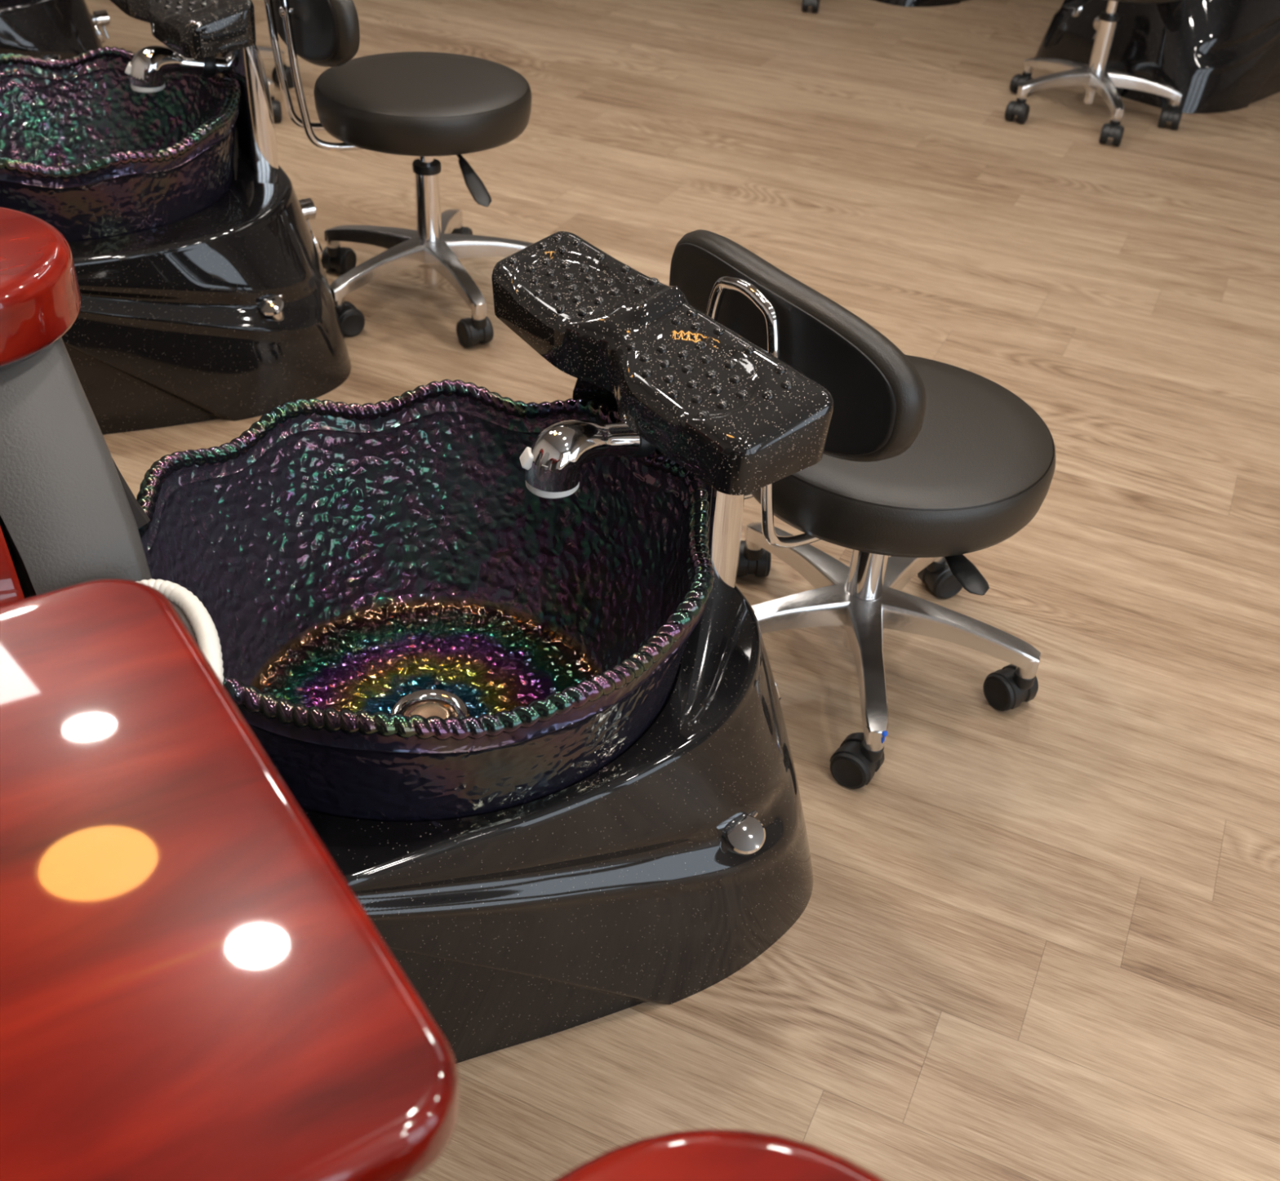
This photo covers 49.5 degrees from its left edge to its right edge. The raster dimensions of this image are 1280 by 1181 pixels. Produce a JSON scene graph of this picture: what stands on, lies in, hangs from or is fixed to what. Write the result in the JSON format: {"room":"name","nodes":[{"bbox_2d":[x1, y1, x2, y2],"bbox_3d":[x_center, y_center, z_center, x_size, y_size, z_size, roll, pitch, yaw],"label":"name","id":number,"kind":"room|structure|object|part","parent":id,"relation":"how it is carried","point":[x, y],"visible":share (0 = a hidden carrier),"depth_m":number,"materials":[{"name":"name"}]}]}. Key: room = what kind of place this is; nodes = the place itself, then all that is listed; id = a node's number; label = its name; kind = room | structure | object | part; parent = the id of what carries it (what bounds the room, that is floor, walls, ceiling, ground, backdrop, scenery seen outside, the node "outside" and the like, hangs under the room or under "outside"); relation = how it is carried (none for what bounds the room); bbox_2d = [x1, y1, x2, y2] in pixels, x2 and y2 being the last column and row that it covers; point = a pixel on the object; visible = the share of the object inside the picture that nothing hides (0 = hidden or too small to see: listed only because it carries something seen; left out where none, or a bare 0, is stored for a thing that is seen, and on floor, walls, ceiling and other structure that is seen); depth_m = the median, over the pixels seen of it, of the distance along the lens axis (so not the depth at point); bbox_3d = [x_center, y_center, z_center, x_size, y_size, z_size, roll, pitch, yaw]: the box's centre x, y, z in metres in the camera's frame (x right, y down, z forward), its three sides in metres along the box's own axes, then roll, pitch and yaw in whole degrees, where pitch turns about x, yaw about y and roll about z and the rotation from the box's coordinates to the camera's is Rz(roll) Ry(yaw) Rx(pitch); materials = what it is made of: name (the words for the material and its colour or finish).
{"room":"salon","nodes":[
{"label":"salon","id":0,"kind":"room"},
{"bbox_2d":[84,0,1279,1180],"bbox_3d":[0.507,-0.929,3.561,7.200,0.100,10.000,-19,43,-28],"label":"floor","id":1,"kind":"structure","parent":0,"point":[1041,941],"depth_m":2.28,"materials":[{"name":"brown wood"}]},
{"bbox_2d":[0,0,110,61],"bbox_3d":[-2.061,-1.508,3.455,1.400,0.677,0.741,-19,43,-28],"label":"basin","id":2,"kind":"object","parent":1,"relation":"on","point":[51,29],"visible":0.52,"depth_m":3.54,"materials":[{"name":"black plastic"}]},
{"bbox_3d":[-1.489,-1.556,3.869,0.016,0.034,0.008,9,37,7],"label":"valve lever","id":3,"kind":"part","parent":2,"relation":"part of","materials":[{"name":"silver metal"}]},
{"bbox_2d":[0,0,351,435],"bbox_3d":[-1.253,-0.703,2.442,1.400,0.685,0.867,-19,43,-28],"label":"basin","id":4,"kind":"object","parent":1,"relation":"on","point":[206,293],"visible":0.96,"depth_m":2.48,"materials":[{"name":"black plastic"}]},
{"bbox_2d":[0,45,241,241],"bbox_3d":[-1.048,-0.773,2.559,0.625,0.300,0.639,4,37,0],"label":"glass bowl","id":5,"kind":"object","parent":4,"relation":"on","point":[93,148],"depth_m":2.56,"materials":[{"name":"multicoloured glass"}]},
{"bbox_3d":[-0.796,-0.975,2.663,0.042,0.270,0.277,-24,45,-32],"label":"splash panel","id":6,"kind":"part","parent":4,"relation":"part of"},
{"bbox_3d":[-0.663,-0.503,2.514,0.035,0.053,0.050,4,37,0],"label":"knob","id":7,"kind":"part","parent":4,"relation":"part of","materials":[{"name":"silver metal"}]},
{"bbox_3d":[-0.681,-0.748,2.858,0.016,0.034,0.008,9,37,7],"label":"valve lever","id":8,"kind":"part","parent":4,"relation":"part of","materials":[{"name":"silver metal"}]},
{"bbox_2d":[133,45,293,122],"bbox_3d":[-1.243,-1.658,3.701,0.542,0.710,0.558,1,37,-4],"label":"stool","id":9,"kind":"object","parent":1,"relation":"on","point":[266,52],"visible":0.2,"depth_m":3.97,"materials":[{"name":"silver metal"}]},
{"bbox_3d":[-1.104,-1.425,3.814,0.236,0.062,0.053,21,40,22],"label":"leg","id":10,"kind":"part","parent":9,"relation":"part of","materials":[{"name":"silver metal"}]},
{"bbox_3d":[-1.120,-1.524,3.945,0.236,0.062,0.053,-26,46,-34],"label":"leg","id":11,"kind":"part","parent":9,"relation":"part of","materials":[{"name":"silver metal"}]},
{"bbox_3d":[-1.015,-1.369,3.789,0.029,0.036,0.029,21,40,22],"label":"leg","id":12,"kind":"part","parent":9,"relation":"part of","materials":[{"name":"silver metal"}]},
{"bbox_3d":[-1.043,-1.542,4.018,0.029,0.036,0.029,21,40,22],"label":"leg","id":13,"kind":"part","parent":9,"relation":"part of","materials":[{"name":"silver metal"}]},
{"bbox_2d":[0,206,459,1180],"bbox_3d":[-0.615,0.139,0.941,0.863,1.200,1.145,-19,43,-28],"label":"chair","id":14,"kind":"object","parent":1,"relation":"on","point":[193,987],"visible":1,"depth_m":0.66,"materials":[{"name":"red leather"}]},
{"bbox_3d":[-0.778,0.020,1.225,0.408,0.377,0.212,-19,43,-28],"label":"arm","id":15,"kind":"part","parent":14,"relation":"part of","materials":[{"name":"red plastic"}]},
{"bbox_3d":[-0.783,-0.087,1.375,0.603,0.375,0.050,-19,43,-28],"label":"panel","id":16,"kind":"part","parent":14,"relation":"part of","materials":[{"name":"black plastic"}]},
{"bbox_3d":[-0.795,-0.225,1.185,0.606,0.072,0.248,-19,43,-28],"label":"armrest","id":17,"kind":"part","parent":14,"relation":"part of","materials":[{"name":"red plastic"}]},
{"bbox_3d":[-0.575,-0.072,1.362,0.130,0.386,0.242,-19,43,-28],"label":"arm post","id":18,"kind":"part","parent":14,"relation":"part of","materials":[{"name":"grey plastic"}]},
{"bbox_3d":[-0.577,0.221,1.124,0.530,0.203,0.284,-19,43,-28],"label":"seat","id":19,"kind":"part","parent":14,"relation":"part of","materials":[{"name":"grey leather"}]},
{"bbox_2d":[0,579,459,1180],"bbox_3d":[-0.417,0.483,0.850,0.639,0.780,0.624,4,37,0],"label":"tray","id":20,"kind":"object","parent":14,"relation":"on","point":[193,987],"depth_m":0.64,"materials":[{"name":"red wood"}]},
{"bbox_2d":[264,0,533,347],"bbox_3d":[-0.427,-0.910,2.766,0.568,0.719,0.511,-17,41,-25],"label":"stool","id":21,"kind":"object","parent":1,"relation":"on","point":[424,104],"visible":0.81,"depth_m":2.67,"materials":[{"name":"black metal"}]},
{"bbox_3d":[-0.628,-1.071,2.515,0.039,0.164,0.424,-15,41,-23],"label":"panel","id":22,"kind":"part","parent":21,"relation":"part of","materials":[{"name":"black plastic"}]},
{"bbox_3d":[-0.611,-1.075,2.522,0.073,0.184,0.444,-15,41,-23],"label":"backrest","id":23,"kind":"part","parent":21,"relation":"part of","materials":[{"name":"black leather"}]},
{"bbox_3d":[-0.666,-0.764,3.009,0.029,0.036,0.029,-17,41,-25],"label":"leg","id":24,"kind":"part","parent":21,"relation":"part of","materials":[{"name":"silver metal"}]},
{"bbox_3d":[-0.608,-0.593,2.785,0.029,0.036,0.029,-17,41,-25],"label":"leg","id":25,"kind":"part","parent":21,"relation":"part of","materials":[{"name":"silver metal"}]},
{"bbox_3d":[-0.561,-0.753,2.962,0.169,0.062,0.213,-17,41,-25],"label":"leg","id":26,"kind":"part","parent":21,"relation":"part of","materials":[{"name":"silver metal"}]},
{"bbox_3d":[-0.536,-0.656,2.834,0.053,0.062,0.236,31,44,31],"label":"leg","id":27,"kind":"part","parent":21,"relation":"part of","materials":[{"name":"silver metal"}]},
{"bbox_3d":[-0.425,-0.964,2.734,0.422,0.085,0.422,-17,41,-25],"label":"seat","id":28,"kind":"part","parent":21,"relation":"part of","materials":[{"name":"black leather"}]},
{"bbox_3d":[-0.429,-0.792,3.027,0.169,0.062,0.213,-17,41,-25],"label":"leg","id":29,"kind":"part","parent":21,"relation":"part of","materials":[{"name":"silver metal"}]},
{"bbox_3d":[-0.372,-0.638,2.825,0.053,0.062,0.236,-17,41,-25],"label":"leg","id":30,"kind":"part","parent":21,"relation":"part of","materials":[{"name":"silver metal"}]},
{"bbox_3d":[-0.416,-0.838,3.131,0.029,0.036,0.029,-17,41,-25],"label":"leg","id":31,"kind":"part","parent":21,"relation":"part of","materials":[{"name":"silver metal"}]},
{"bbox_3d":[-0.361,-0.846,2.691,0.009,0.038,0.129,-19,42,-27],"label":"lever","id":32,"kind":"part","parent":21,"relation":"part of","materials":[{"name":"black plastic"}]},
{"bbox_3d":[-0.322,-0.561,2.769,0.029,0.036,0.029,-17,41,-25],"label":"leg","id":33,"kind":"part","parent":21,"relation":"part of","materials":[{"name":"silver metal"}]},
{"bbox_3d":[-0.304,-0.725,2.947,0.236,0.062,0.053,-5,38,-11],"label":"leg","id":34,"kind":"part","parent":21,"relation":"part of","materials":[{"name":"silver metal"}]},
{"bbox_2d":[136,231,834,1063],"bbox_3d":[-0.445,0.109,1.434,1.400,0.677,0.741,-19,43,-28],"label":"basin","id":35,"kind":"object","parent":1,"relation":"on","point":[505,660],"visible":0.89,"depth_m":1.53,"materials":[{"name":"black glass"}]},
{"bbox_2d":[136,378,714,822],"bbox_3d":[-0.240,0.035,1.549,0.625,0.300,0.639,4,37,0],"label":"glass bowl","id":36,"kind":"object","parent":35,"relation":"on","point":[415,620],"depth_m":1.66,"materials":[{"name":"multicoloured glass"}]},
{"bbox_3d":[0.012,-0.167,1.652,0.042,0.270,0.277,-24,45,-32],"label":"splash panel","id":37,"kind":"part","parent":35,"relation":"part of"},
{"bbox_3d":[0.123,0.250,1.535,0.008,0.008,0.015,24,41,24],"label":"knob lever","id":38,"kind":"part","parent":35,"relation":"part of","materials":[{"name":"silver metal"}]},
{"bbox_2d":[553,1128,885,1180],"bbox_3d":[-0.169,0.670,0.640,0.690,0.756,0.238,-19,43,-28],"label":"chair","id":39,"kind":"object","parent":1,"relation":"on","point":[707,1154],"visible":1,"depth_m":0.60,"materials":[{"name":"red wood"}]},
{"bbox_2d":[801,0,819,13],"bbox_3d":[0.592,-2.545,5.054,0.552,0.710,0.572,-7,38,-14],"label":"stool","id":40,"kind":"object","parent":1,"relation":"on","point":[815,4],"visible":1,"depth_m":5.03,"materials":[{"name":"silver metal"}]},
{"bbox_2d":[669,229,1055,789],"bbox_3d":[0.306,-0.144,1.842,0.568,0.674,0.552,4,37,0],"label":"stool","id":41,"kind":"object","parent":1,"relation":"on","point":[925,464],"visible":0.67,"depth_m":1.71,"materials":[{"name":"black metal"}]},
{"bbox_3d":[0.180,-0.084,2.175,0.029,0.036,0.029,4,37,0],"label":"leg","id":42,"kind":"part","parent":41,"relation":"part of","materials":[{"name":"silver metal"}]},
{"bbox_3d":[0.142,-0.284,1.605,0.039,0.164,0.424,-19,43,-28],"label":"panel","id":43,"kind":"part","parent":41,"relation":"part of","materials":[{"name":"black plastic"}]},
{"bbox_3d":[0.246,-0.047,2.088,0.169,0.062,0.213,4,37,0],"label":"leg","id":44,"kind":"part","parent":41,"relation":"part of","materials":[{"name":"silver metal"}]},
{"bbox_3d":[0.158,-0.290,1.615,0.073,0.184,0.444,-19,43,-28],"label":"backrest","id":45,"kind":"part","parent":41,"relation":"part of","materials":[{"name":"black leather"}]},
{"bbox_3d":[0.184,0.040,1.966,0.236,0.062,0.053,-7,38,-15],"label":"leg","id":46,"kind":"part","parent":41,"relation":"part of","materials":[{"name":"silver metal"}]},
{"bbox_3d":[0.313,0.106,1.889,0.053,0.062,0.236,4,37,0],"label":"leg","id":47,"kind":"part","parent":41,"relation":"part of","materials":[{"name":"silver metal"}]},
{"bbox_3d":[0.308,0.189,1.820,0.029,0.036,0.029,4,37,0],"label":"leg","id":48,"kind":"part","parent":41,"relation":"part of","materials":[{"name":"silver metal"}]},
{"bbox_2d":[881,730,888,743],"bbox_3d":[0.317,0.191,1.804,0.008,0.021,0.005,4,37,0],"label":"light","id":49,"kind":"object","parent":41,"relation":"on","point":[884,733],"depth_m":1.80,"materials":[{"name":"blue"}]},
{"bbox_3d":[0.332,-0.191,1.842,0.422,0.085,0.422,4,37,0],"label":"seat","id":50,"kind":"part","parent":41,"relation":"part of","materials":[{"name":"black leather"}]},
{"bbox_3d":[0.404,-0.039,2.092,0.053,0.062,0.236,27,43,28],"label":"leg","id":51,"kind":"part","parent":41,"relation":"part of","materials":[{"name":"silver metal"}]},
{"bbox_3d":[0.468,-0.066,2.176,0.029,0.036,0.029,4,37,0],"label":"leg","id":52,"kind":"part","parent":41,"relation":"part of","materials":[{"name":"silver metal"}]},
{"bbox_3d":[0.450,0.057,1.967,0.236,0.062,0.053,15,38,14],"label":"leg","id":53,"kind":"part","parent":41,"relation":"part of","materials":[{"name":"silver metal"}]},
{"bbox_3d":[0.547,0.103,1.956,0.029,0.036,0.029,4,37,0],"label":"leg","id":54,"kind":"part","parent":41,"relation":"part of","materials":[{"name":"silver metal"}]},
{"bbox_2d":[874,0,966,7],"bbox_3d":[1.329,-2.806,5.497,1.400,0.677,0.741,-19,43,-28],"label":"basin","id":55,"kind":"object","parent":1,"relation":"on","point":[911,3],"visible":1,"depth_m":5.22,"materials":[{"name":"black plastic"}]},
{"bbox_2d":[1004,0,1182,146],"bbox_3d":[1.378,-1.753,4.059,0.572,0.715,0.521,-23,45,-32],"label":"stool","id":56,"kind":"object","parent":1,"relation":"on","point":[1105,77],"visible":1,"depth_m":4.14,"materials":[{"name":"silver metal"}]},
{"bbox_3d":[1.142,-1.485,4.138,0.029,0.036,0.029,1,37,-3],"label":"leg","id":57,"kind":"part","parent":56,"relation":"part of","materials":[{"name":"silver metal"}]},
{"bbox_3d":[1.221,-1.648,4.362,0.029,0.036,0.029,1,37,-3],"label":"leg","id":58,"kind":"part","parent":56,"relation":"part of","materials":[{"name":"silver metal"}]},
{"bbox_3d":[1.242,-1.523,4.154,0.236,0.062,0.053,-10,39,-18],"label":"leg","id":59,"kind":"part","parent":56,"relation":"part of","materials":[{"name":"silver metal"}]},
{"bbox_3d":[1.287,-1.615,4.283,0.053,0.062,0.236,-23,44,-31],"label":"leg","id":60,"kind":"part","parent":56,"relation":"part of","materials":[{"name":"silver metal"}]},
{"bbox_3d":[1.378,-1.462,4.085,0.053,0.062,0.236,1,37,-3],"label":"leg","id":61,"kind":"part","parent":56,"relation":"part of","materials":[{"name":"silver metal"}]},
{"bbox_3d":[1.445,-1.609,4.289,0.169,0.062,0.213,1,37,-3],"label":"leg","id":62,"kind":"part","parent":56,"relation":"part of","materials":[{"name":"metal"}]},
{"bbox_3d":[1.380,-1.379,4.016,0.029,0.036,0.029,1,37,-3],"label":"leg","id":63,"kind":"part","parent":56,"relation":"part of","materials":[{"name":"silver metal"}]},
{"bbox_3d":[1.507,-1.517,4.171,0.236,0.062,0.053,12,37,11],"label":"leg","id":64,"kind":"part","parent":56,"relation":"part of","materials":[{"name":"silver metal"}]},
{"bbox_3d":[1.389,-1.793,4.013,0.422,0.085,0.422,1,37,-3],"label":"seat","id":65,"kind":"part","parent":56,"relation":"part of","materials":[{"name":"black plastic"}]},
{"bbox_3d":[1.607,-1.476,4.166,0.029,0.036,0.029,1,37,-3],"label":"leg","id":66,"kind":"part","parent":56,"relation":"part of","materials":[{"name":"silver metal"}]},
{"bbox_2d":[1035,0,1279,113],"bbox_3d":[2.045,-2.106,4.623,1.400,0.677,0.741,-19,43,-28],"label":"basin","id":67,"kind":"object","parent":1,"relation":"on","point":[1222,55],"visible":0.8,"depth_m":4.32,"materials":[{"name":"black plastic"}]}
]}

